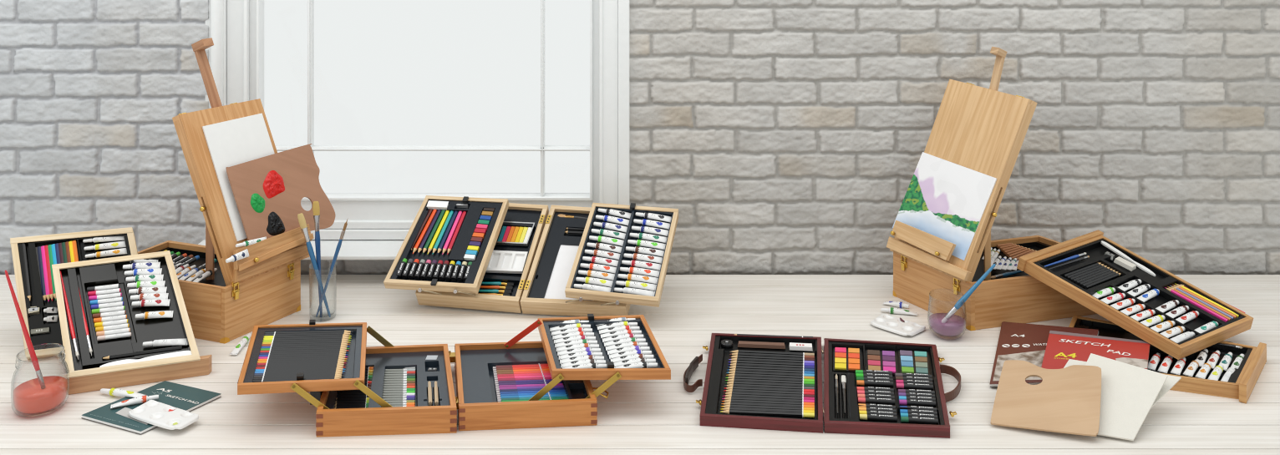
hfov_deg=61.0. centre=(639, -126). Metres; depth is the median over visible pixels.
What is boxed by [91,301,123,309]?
marker pen
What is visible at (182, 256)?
oil pastel
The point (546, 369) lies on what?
pen
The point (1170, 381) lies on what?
board
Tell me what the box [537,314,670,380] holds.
tray
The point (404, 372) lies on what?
pen
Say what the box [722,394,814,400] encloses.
pencil
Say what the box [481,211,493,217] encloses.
chalk pastel
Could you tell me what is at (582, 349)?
paint tube
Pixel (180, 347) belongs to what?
pencil
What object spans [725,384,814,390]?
pencil
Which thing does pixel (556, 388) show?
pencil
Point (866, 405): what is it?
oil pastel
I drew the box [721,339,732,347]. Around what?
pencil sharpener
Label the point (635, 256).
paint tube
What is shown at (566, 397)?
pencil
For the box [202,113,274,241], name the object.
canvas
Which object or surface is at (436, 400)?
pencil
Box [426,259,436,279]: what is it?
oil pastel
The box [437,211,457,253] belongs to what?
pencil
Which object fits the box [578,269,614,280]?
paint tube
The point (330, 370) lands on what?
pencil
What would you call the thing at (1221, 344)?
paintbrush
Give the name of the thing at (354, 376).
tray
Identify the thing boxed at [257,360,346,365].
pencil
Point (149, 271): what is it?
paint tube
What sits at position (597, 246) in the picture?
paint tube
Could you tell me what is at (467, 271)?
oil pastel
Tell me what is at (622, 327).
paint tube
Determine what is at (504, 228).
chalk pastel
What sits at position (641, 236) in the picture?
paint tube
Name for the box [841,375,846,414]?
paintbrush
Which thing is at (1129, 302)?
paint tube
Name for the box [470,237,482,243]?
chalk pastel
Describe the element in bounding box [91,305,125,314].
marker pen
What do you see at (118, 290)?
marker pen
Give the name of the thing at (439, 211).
pencil
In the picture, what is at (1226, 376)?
paint tube
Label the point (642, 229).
paint tube
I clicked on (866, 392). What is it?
oil pastel
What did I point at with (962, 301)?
paintbrush
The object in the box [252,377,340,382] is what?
pencil
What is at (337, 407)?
pencil
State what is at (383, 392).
pen
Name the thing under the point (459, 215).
pencil
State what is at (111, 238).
paint tube
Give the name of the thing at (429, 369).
pencil sharpener
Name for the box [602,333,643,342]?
paint tube
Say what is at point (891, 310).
paint tube
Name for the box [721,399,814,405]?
pencil
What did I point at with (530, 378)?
pen
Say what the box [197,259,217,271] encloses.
oil pastel
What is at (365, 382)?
pencil
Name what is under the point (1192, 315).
paint tube
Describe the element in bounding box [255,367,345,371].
pencil
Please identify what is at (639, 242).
paint tube
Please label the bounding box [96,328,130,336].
oil pastel
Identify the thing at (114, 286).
marker pen
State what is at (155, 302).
paint tube
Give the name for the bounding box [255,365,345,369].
pencil
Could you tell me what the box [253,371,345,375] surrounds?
pencil
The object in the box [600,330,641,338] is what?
paint tube
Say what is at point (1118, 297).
paint tube
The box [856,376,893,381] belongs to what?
oil pastel
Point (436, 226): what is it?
pencil
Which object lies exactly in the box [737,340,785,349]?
tool
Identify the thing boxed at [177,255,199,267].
oil pastel
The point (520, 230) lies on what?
chalk pastel
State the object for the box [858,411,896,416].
oil pastel
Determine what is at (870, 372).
oil pastel
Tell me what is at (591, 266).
paint tube
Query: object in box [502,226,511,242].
chalk pastel
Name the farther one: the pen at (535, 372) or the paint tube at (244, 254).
the paint tube at (244, 254)
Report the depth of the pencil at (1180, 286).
2.37 m
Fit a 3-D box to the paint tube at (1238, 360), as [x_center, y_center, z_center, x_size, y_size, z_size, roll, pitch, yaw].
[1.200,0.979,2.179,0.017,0.014,0.080,0,0,40]
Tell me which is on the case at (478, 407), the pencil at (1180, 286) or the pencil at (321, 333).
the pencil at (321, 333)
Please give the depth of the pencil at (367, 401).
1.99 m
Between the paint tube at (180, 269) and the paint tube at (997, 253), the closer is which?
the paint tube at (180, 269)
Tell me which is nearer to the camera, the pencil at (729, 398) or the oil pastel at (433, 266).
the pencil at (729, 398)
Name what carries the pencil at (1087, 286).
in the tray at (1033, 264)
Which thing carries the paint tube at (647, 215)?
on the case at (527, 295)
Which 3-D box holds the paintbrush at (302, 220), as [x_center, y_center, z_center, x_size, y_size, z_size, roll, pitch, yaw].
[-0.734,0.880,2.447,0.077,0.232,0.012,0,0,2]
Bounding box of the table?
[0,274,1279,454]
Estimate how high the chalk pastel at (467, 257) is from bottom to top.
0.012 m
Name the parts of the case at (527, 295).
arm, arm, arm, arm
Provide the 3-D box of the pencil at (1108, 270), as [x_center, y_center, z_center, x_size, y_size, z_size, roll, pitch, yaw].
[1.012,0.891,2.413,0.144,0.008,0.007,0,0,-35]
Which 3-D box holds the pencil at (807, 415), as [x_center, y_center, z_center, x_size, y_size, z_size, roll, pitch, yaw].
[0.233,0.989,1.992,0.173,0.009,0.009,0,0,5]
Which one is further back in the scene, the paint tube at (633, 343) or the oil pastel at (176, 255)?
the oil pastel at (176, 255)
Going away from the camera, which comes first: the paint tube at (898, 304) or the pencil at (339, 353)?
the pencil at (339, 353)
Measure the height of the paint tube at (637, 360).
0.014 m
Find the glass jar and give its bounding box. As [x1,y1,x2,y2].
[10,343,69,417]
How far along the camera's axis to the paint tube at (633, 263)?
2.46 m
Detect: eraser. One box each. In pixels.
[30,327,50,335]
[425,355,437,360]
[426,200,448,209]
[788,342,812,351]
[1113,256,1136,271]
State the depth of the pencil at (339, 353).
2.08 m
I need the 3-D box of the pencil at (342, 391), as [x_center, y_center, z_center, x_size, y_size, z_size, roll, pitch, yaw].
[-0.539,0.972,2.041,0.071,0.010,0.009,0,0,0]
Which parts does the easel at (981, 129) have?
panel, knob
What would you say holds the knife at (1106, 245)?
in the tray at (1033, 264)
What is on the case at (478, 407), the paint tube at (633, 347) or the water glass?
the paint tube at (633, 347)
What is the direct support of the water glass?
on the table
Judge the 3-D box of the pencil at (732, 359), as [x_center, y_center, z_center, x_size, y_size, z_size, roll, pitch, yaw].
[0.267,0.989,2.206,0.173,0.009,0.009,0,0,6]
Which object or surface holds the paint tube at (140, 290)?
in the tray at (86, 375)
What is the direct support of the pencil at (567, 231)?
in the case at (527, 295)
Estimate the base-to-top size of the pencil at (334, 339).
0.009 m
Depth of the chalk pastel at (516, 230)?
2.61 m
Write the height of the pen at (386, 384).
0.009 m
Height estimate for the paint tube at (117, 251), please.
0.013 m
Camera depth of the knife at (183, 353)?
2.15 m
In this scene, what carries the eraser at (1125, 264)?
in the tray at (1033, 264)
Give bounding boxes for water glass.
[927,289,966,340]
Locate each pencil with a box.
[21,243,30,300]
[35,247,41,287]
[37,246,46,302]
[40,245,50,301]
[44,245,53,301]
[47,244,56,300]
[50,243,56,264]
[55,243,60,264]
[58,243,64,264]
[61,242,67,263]
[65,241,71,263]
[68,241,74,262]
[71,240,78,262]
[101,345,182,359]
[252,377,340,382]
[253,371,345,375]
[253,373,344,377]
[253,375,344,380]
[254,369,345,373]
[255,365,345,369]
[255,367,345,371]
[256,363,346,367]
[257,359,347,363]
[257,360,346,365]
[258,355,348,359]
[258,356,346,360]
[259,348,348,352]
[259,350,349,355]
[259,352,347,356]
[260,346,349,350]
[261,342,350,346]
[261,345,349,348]
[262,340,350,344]
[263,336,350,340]
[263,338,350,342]
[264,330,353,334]
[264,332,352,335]
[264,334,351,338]
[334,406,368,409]
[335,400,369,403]
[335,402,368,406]
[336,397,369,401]
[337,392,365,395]
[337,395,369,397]
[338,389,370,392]
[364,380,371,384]
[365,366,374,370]
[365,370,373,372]
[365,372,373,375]
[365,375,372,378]
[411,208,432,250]
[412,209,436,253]
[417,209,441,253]
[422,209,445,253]
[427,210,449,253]
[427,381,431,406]
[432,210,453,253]
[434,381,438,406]
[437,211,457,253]
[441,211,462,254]
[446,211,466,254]
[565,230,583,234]
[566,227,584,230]
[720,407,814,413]
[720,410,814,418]
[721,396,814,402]
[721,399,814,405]
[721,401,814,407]
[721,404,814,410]
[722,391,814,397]
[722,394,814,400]
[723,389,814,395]
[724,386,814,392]
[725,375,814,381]
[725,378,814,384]
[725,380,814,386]
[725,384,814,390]
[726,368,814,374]
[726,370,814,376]
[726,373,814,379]
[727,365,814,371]
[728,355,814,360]
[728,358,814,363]
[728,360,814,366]
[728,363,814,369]
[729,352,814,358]
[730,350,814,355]
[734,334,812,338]
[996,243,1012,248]
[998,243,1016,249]
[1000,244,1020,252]
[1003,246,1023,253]
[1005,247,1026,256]
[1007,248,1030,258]
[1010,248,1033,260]
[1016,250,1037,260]
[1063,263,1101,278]
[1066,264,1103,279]
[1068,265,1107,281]
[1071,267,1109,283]
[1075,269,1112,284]
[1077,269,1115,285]
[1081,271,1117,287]
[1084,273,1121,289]
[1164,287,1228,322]
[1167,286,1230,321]
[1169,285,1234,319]
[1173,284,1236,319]
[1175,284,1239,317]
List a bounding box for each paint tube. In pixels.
[43,307,57,313]
[43,315,57,322]
[82,236,124,243]
[84,241,125,250]
[85,248,126,258]
[100,388,145,398]
[110,395,158,408]
[122,262,160,269]
[124,268,162,275]
[125,274,163,282]
[126,280,165,288]
[128,287,167,294]
[130,259,157,263]
[130,293,168,300]
[131,299,170,306]
[135,310,172,319]
[142,338,187,346]
[173,263,181,269]
[175,264,188,274]
[176,264,196,279]
[178,268,198,280]
[186,269,205,281]
[193,268,217,282]
[225,248,248,263]
[229,333,251,355]
[235,237,266,247]
[549,323,590,331]
[551,327,592,335]
[552,331,594,340]
[553,335,595,343]
[554,339,597,347]
[556,343,599,351]
[557,347,600,355]
[558,350,602,360]
[559,355,604,364]
[560,320,589,323]
[561,359,605,368]
[562,363,607,369]
[573,284,611,292]
[575,277,613,287]
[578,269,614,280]
[579,263,616,274]
[582,256,618,266]
[584,249,619,259]
[586,243,622,253]
[589,235,624,246]
[591,228,625,239]
[593,222,627,232]
[595,215,629,225]
[595,317,635,325]
[597,208,631,218]
[597,321,637,330]
[599,325,639,334]
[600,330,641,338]
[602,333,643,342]
[604,337,645,346]
[605,341,647,350]
[607,345,650,355]
[609,350,651,359]
[610,354,653,362]
[613,357,655,367]
[614,287,655,296]
[614,361,657,368]
[615,280,656,291]
[617,274,658,284]
[619,267,659,277]
[621,259,660,270]
[623,253,662,264]
[625,246,664,256]
[627,239,665,249]
[629,233,667,243]
[631,226,668,236]
[633,218,670,229]
[635,212,671,223]
[880,307,917,315]
[883,301,909,308]
[990,248,995,257]
[990,254,995,266]
[991,249,1000,259]
[991,255,1001,269]
[995,256,1006,269]
[1001,257,1011,269]
[1005,258,1016,270]
[1011,259,1018,270]
[1092,287,1115,299]
[1100,293,1125,304]
[1110,298,1137,309]
[1117,279,1141,291]
[1120,304,1145,315]
[1127,284,1150,296]
[1130,309,1155,321]
[1137,289,1159,302]
[1140,314,1165,326]
[1147,353,1160,370]
[1150,320,1175,332]
[1155,299,1178,313]
[1158,355,1173,373]
[1159,325,1185,338]
[1166,305,1188,318]
[1169,331,1194,343]
[1170,357,1186,375]
[1175,310,1198,324]
[1183,359,1199,376]
[1194,320,1218,333]
[1195,361,1212,379]
[1196,349,1208,366]
[1206,350,1220,369]
[1208,364,1224,380]
[1219,352,1232,370]
[1220,365,1236,381]
[1230,354,1244,369]
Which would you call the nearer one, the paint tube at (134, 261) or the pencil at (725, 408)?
the pencil at (725, 408)
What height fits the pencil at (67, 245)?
0.100 m
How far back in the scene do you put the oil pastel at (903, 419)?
1.96 m
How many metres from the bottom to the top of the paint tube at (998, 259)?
0.010 m
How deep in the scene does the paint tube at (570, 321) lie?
2.23 m
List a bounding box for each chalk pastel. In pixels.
[463,253,476,260]
[465,249,477,256]
[467,245,479,252]
[468,241,481,248]
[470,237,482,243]
[472,233,484,238]
[473,228,487,234]
[476,223,488,230]
[477,219,490,226]
[479,215,492,221]
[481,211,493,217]
[482,208,494,213]
[497,226,507,241]
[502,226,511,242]
[506,226,515,242]
[510,226,519,242]
[514,227,523,242]
[518,227,528,243]
[523,227,532,243]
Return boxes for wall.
[0,0,1279,274]
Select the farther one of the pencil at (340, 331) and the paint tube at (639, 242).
the paint tube at (639, 242)
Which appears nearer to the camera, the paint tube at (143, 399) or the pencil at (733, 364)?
the paint tube at (143, 399)
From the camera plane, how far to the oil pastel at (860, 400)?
2.03 m
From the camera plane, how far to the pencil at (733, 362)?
2.19 m
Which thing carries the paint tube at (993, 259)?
on the easel at (981, 129)
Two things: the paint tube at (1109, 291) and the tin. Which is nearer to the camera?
the paint tube at (1109, 291)
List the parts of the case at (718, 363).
handle, handle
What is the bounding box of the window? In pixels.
[198,0,629,259]
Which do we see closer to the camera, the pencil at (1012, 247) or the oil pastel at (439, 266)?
the oil pastel at (439, 266)
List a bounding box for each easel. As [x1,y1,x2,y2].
[137,37,314,344]
[886,46,1097,330]
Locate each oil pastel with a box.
[171,252,180,259]
[172,253,187,263]
[173,254,193,264]
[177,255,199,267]
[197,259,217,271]
[396,258,407,279]
[401,259,413,279]
[407,259,419,279]
[413,259,425,279]
[420,259,431,279]
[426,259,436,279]
[431,260,443,279]
[438,260,449,280]
[444,260,455,280]
[450,261,461,281]
[457,261,467,281]
[462,261,472,281]
[855,370,892,375]
[855,373,892,378]
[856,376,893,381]
[856,380,893,387]
[856,386,893,391]
[857,390,893,396]
[857,394,894,399]
[858,397,894,405]
[858,403,895,409]
[858,407,896,412]
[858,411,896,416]
[859,414,897,422]
[894,373,931,378]
[895,376,932,381]
[895,380,932,385]
[896,383,933,391]
[898,389,934,394]
[898,392,934,397]
[899,396,935,401]
[899,399,935,407]
[899,406,936,411]
[899,409,937,415]
[900,413,937,418]
[900,416,938,425]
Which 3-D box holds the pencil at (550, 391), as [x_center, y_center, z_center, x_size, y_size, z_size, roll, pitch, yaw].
[-0.202,0.973,2.036,0.132,0.009,0.009,0,0,-4]
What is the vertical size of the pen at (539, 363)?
0.009 m
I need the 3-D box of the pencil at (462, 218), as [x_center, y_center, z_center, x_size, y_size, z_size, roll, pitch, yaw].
[-0.436,0.850,2.581,0.009,0.071,0.107,0,0,13]
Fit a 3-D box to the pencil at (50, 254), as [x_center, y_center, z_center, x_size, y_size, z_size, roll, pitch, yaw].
[-1.263,0.854,2.335,0.009,0.100,0.079,0,0,-37]
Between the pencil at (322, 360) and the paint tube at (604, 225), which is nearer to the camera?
the pencil at (322, 360)
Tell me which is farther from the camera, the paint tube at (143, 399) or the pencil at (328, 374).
the paint tube at (143, 399)
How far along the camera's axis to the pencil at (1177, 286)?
2.36 m
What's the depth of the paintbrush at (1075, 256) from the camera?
2.46 m
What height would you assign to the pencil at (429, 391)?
0.008 m
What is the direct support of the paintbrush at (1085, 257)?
in the tray at (1033, 264)
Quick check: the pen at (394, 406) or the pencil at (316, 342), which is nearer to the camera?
the pen at (394, 406)
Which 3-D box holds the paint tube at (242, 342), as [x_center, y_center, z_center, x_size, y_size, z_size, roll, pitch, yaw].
[-0.843,0.993,2.299,0.016,0.013,0.090,0,0,1]
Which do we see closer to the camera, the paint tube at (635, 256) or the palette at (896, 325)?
the palette at (896, 325)
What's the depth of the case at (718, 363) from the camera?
2.06 m
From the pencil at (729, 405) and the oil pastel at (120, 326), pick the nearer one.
the pencil at (729, 405)
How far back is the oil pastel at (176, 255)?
2.53 m
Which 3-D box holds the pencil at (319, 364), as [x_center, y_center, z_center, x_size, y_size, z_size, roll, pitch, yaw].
[-0.636,0.923,2.038,0.169,0.009,0.009,0,0,-4]
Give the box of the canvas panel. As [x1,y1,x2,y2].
[1085,353,1168,441]
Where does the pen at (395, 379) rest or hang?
in the case at (478, 407)
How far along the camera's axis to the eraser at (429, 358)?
2.17 m
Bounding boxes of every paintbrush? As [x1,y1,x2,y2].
[5,269,45,389]
[60,270,79,359]
[78,289,92,355]
[297,213,330,317]
[312,201,322,315]
[315,219,347,316]
[477,293,510,296]
[478,289,511,294]
[479,285,513,289]
[481,281,513,285]
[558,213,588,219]
[835,374,838,414]
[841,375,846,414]
[941,264,995,323]
[990,270,1024,279]
[1044,252,1086,267]
[1049,255,1089,269]
[1216,343,1242,349]
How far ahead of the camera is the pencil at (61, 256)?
2.36 m
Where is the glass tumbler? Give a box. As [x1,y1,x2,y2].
[308,264,336,321]
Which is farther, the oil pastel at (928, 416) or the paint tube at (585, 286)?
the paint tube at (585, 286)
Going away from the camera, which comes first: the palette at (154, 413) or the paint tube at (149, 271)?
the palette at (154, 413)
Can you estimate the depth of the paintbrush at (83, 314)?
2.17 m
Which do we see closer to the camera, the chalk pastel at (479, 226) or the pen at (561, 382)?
the pen at (561, 382)
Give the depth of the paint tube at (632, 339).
2.14 m
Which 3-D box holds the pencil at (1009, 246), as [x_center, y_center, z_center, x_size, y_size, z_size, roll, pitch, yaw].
[0.894,0.903,2.636,0.055,0.008,0.007,0,0,-26]
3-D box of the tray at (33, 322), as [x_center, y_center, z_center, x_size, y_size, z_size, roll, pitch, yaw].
[-1.197,0.895,2.332,0.303,0.220,0.173,0,0,-17]
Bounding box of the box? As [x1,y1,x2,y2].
[893,235,1097,330]
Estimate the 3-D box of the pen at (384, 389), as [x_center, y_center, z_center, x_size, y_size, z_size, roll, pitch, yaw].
[-0.456,0.973,2.047,0.065,0.009,0.008,0,0,0]
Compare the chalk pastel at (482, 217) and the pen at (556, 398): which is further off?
the chalk pastel at (482, 217)
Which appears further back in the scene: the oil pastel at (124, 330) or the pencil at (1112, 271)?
the pencil at (1112, 271)
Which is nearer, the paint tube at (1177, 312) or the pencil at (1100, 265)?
the paint tube at (1177, 312)
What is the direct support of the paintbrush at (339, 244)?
in the glass tumbler
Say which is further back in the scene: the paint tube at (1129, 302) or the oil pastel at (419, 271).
the oil pastel at (419, 271)
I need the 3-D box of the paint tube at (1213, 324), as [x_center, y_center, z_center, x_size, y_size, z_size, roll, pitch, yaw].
[1.188,0.946,2.270,0.095,0.015,0.017,0,0,-33]
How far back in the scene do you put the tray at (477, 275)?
2.54 m
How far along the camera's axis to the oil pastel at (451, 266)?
2.48 m
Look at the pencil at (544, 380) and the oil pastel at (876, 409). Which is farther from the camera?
the pencil at (544, 380)
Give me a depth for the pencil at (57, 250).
2.35 m
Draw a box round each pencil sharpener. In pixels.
[27,306,40,315]
[427,368,437,371]
[456,203,468,208]
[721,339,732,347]
[1104,251,1115,260]
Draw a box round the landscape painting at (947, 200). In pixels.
[892,152,997,260]
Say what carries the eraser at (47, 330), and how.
in the tray at (33, 322)
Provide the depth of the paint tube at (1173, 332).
2.23 m
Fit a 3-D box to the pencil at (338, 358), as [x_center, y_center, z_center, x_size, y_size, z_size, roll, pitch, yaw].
[-0.642,0.923,2.064,0.170,0.009,0.009,0,0,-3]
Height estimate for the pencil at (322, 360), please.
0.009 m
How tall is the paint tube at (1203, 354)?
0.014 m
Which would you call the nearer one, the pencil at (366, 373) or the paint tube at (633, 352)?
the paint tube at (633, 352)
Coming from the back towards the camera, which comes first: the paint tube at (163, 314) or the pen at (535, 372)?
the paint tube at (163, 314)
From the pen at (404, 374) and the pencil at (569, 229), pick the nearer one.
the pen at (404, 374)
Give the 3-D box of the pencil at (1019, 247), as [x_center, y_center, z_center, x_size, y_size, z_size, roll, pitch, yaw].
[0.901,0.903,2.615,0.072,0.008,0.007,0,0,-34]
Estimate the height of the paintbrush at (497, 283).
0.008 m
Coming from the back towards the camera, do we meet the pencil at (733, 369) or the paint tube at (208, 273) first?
the paint tube at (208, 273)
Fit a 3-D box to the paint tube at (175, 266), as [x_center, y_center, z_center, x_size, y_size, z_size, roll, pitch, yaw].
[-1.058,0.891,2.444,0.015,0.012,0.079,0,0,13]
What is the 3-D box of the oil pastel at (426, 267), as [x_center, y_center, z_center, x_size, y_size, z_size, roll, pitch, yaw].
[-0.492,0.908,2.496,0.014,0.035,0.045,0,0,9]
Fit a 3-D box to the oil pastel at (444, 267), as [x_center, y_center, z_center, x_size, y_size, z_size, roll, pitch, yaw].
[-0.449,0.908,2.490,0.014,0.035,0.045,0,0,8]
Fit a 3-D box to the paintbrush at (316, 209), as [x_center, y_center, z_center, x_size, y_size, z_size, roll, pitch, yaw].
[-0.729,0.870,2.455,0.020,0.263,0.012,0,0,24]
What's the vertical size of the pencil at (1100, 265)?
0.008 m
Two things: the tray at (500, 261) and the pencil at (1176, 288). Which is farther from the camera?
the tray at (500, 261)
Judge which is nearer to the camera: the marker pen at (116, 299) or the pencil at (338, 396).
the pencil at (338, 396)
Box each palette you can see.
[127,400,198,430]
[225,143,335,240]
[870,314,925,335]
[990,360,1101,436]
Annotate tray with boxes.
[10,227,137,360]
[51,250,211,395]
[137,240,300,342]
[237,320,366,395]
[383,195,508,294]
[485,250,528,274]
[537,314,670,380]
[564,203,678,307]
[1016,229,1253,360]
[1068,315,1266,403]
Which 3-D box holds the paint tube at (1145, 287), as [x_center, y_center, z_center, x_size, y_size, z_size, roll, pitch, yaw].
[1.096,0.910,2.381,0.101,0.015,0.017,0,0,-36]
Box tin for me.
[495,221,534,246]
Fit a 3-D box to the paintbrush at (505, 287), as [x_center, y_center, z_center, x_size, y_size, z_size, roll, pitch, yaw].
[-0.343,0.950,2.501,0.100,0.008,0.009,0,0,6]
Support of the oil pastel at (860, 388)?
in the case at (718, 363)
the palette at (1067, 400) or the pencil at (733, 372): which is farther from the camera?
the pencil at (733, 372)
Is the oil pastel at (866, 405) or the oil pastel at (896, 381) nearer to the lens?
the oil pastel at (866, 405)
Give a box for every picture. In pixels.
[115,407,148,425]
[993,350,1045,380]
[1115,357,1147,368]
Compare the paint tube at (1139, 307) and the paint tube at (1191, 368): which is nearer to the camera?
the paint tube at (1191, 368)
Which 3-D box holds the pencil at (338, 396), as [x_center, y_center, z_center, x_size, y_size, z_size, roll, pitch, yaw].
[-0.534,0.972,2.019,0.070,0.010,0.009,0,0,0]
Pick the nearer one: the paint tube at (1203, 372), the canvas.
the paint tube at (1203, 372)
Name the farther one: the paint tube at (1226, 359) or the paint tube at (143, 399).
the paint tube at (1226, 359)
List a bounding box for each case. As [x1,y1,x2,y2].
[237,314,670,437]
[383,195,678,316]
[683,333,960,438]
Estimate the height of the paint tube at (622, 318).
0.014 m
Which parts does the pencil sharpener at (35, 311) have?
blade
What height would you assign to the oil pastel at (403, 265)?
0.036 m
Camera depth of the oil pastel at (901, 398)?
2.04 m
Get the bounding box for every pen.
[86,284,119,292]
[87,288,120,296]
[88,292,121,300]
[89,297,122,305]
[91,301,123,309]
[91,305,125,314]
[92,309,126,319]
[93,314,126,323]
[94,319,127,328]
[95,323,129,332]
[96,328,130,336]
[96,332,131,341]
[382,391,415,393]
[382,393,415,396]
[382,395,415,398]
[382,397,415,401]
[383,383,416,386]
[383,386,415,388]
[383,388,415,391]
[384,373,416,376]
[384,375,416,379]
[384,378,416,381]
[384,380,416,384]
[385,369,416,371]
[385,370,416,374]
[385,400,415,403]
[388,402,415,406]
[391,405,415,407]
[492,364,548,369]
[492,366,548,372]
[493,368,549,373]
[493,370,550,375]
[493,373,550,378]
[494,375,551,380]
[494,377,551,383]
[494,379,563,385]
[495,363,548,366]
[495,380,563,386]
[495,383,563,389]
[496,386,564,391]
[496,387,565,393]
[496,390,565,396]
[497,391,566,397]
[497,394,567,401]
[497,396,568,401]
[497,398,568,402]
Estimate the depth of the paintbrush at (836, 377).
2.06 m
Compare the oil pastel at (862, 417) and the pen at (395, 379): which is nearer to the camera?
the oil pastel at (862, 417)
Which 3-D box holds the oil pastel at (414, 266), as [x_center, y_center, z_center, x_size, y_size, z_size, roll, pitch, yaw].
[-0.521,0.908,2.500,0.014,0.035,0.046,0,0,10]
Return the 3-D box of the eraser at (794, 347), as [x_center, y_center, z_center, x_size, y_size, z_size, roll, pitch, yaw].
[0.336,0.986,2.266,0.048,0.008,0.019,0,0,6]
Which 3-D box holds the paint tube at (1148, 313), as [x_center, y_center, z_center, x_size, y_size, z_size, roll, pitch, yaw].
[1.059,0.926,2.283,0.085,0.015,0.017,0,0,-31]
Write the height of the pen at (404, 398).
0.009 m
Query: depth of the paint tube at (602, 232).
2.54 m
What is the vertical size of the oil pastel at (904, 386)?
0.011 m
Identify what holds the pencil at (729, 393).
in the case at (718, 363)
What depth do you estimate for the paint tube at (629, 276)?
2.43 m
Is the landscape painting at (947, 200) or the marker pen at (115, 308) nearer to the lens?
the marker pen at (115, 308)
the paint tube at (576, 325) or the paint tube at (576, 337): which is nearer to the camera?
the paint tube at (576, 337)
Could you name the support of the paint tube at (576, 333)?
on the case at (478, 407)
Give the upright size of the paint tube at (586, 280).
0.017 m
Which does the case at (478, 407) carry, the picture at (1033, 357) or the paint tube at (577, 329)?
the paint tube at (577, 329)
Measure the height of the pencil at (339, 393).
0.010 m
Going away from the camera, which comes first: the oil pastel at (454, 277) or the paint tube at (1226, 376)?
the paint tube at (1226, 376)
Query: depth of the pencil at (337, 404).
1.98 m
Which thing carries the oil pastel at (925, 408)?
in the case at (718, 363)
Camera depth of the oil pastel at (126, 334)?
2.18 m
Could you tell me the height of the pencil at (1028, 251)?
0.008 m
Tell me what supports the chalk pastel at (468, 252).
in the case at (527, 295)
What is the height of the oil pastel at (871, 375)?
0.011 m
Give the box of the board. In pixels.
[1063,359,1181,407]
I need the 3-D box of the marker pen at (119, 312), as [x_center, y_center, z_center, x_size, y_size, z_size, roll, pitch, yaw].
[-1.083,0.898,2.218,0.061,0.009,0.009,0,0,-20]
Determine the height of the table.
0.750 m
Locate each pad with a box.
[81,380,221,434]
[544,244,591,300]
[989,321,1099,387]
[1041,330,1150,369]
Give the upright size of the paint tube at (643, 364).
0.014 m
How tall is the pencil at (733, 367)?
0.009 m
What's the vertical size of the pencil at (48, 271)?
0.099 m
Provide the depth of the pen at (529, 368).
2.13 m
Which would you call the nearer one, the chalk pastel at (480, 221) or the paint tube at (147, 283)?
the paint tube at (147, 283)
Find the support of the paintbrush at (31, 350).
in the glass jar
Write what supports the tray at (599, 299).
on the case at (527, 295)
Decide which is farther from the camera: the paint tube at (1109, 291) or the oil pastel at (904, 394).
the paint tube at (1109, 291)
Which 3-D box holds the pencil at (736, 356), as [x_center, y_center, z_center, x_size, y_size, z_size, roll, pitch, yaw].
[0.268,0.989,2.218,0.173,0.009,0.009,0,0,6]
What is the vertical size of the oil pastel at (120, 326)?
0.009 m
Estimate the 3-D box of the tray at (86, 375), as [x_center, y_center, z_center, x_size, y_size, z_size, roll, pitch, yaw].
[-1.045,0.907,2.228,0.308,0.185,0.249,0,0,-22]
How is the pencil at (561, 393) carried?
in the case at (478, 407)
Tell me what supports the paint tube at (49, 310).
in the tray at (33, 322)
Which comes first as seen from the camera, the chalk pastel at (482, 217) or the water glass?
the water glass
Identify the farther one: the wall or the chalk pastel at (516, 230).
the wall
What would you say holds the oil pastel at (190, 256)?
in the easel at (263, 287)
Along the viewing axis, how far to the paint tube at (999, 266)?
2.51 m
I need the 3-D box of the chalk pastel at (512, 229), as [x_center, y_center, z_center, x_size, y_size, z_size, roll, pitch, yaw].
[-0.311,0.870,2.618,0.010,0.032,0.044,0,0,13]
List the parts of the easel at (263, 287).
knob, panel, knob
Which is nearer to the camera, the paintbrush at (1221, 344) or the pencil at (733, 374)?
the pencil at (733, 374)
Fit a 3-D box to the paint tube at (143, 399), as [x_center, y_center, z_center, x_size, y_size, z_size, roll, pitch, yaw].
[-0.946,0.986,2.035,0.082,0.013,0.015,0,0,-23]
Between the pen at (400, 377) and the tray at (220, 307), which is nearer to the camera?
the pen at (400, 377)
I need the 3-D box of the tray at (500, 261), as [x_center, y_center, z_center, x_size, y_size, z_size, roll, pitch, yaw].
[-0.312,0.911,2.552,0.090,0.038,0.052,0,0,8]
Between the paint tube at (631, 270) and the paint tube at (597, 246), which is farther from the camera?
the paint tube at (597, 246)
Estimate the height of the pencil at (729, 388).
0.009 m
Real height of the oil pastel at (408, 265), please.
0.036 m
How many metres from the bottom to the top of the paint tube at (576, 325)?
0.014 m
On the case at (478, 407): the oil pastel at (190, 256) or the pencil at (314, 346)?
the pencil at (314, 346)
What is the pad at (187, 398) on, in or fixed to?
on the table
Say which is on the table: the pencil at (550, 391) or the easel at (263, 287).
the easel at (263, 287)
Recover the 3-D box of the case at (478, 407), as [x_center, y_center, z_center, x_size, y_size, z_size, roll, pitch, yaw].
[-0.362,0.951,2.089,0.826,0.100,0.294,0,0,-3]
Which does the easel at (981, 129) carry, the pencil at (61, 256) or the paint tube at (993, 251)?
the paint tube at (993, 251)
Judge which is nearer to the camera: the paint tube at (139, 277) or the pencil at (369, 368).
the pencil at (369, 368)
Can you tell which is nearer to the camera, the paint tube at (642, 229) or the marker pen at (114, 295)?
the marker pen at (114, 295)
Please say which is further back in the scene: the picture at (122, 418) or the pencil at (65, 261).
the pencil at (65, 261)
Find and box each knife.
[99,350,192,367]
[1101,241,1155,276]

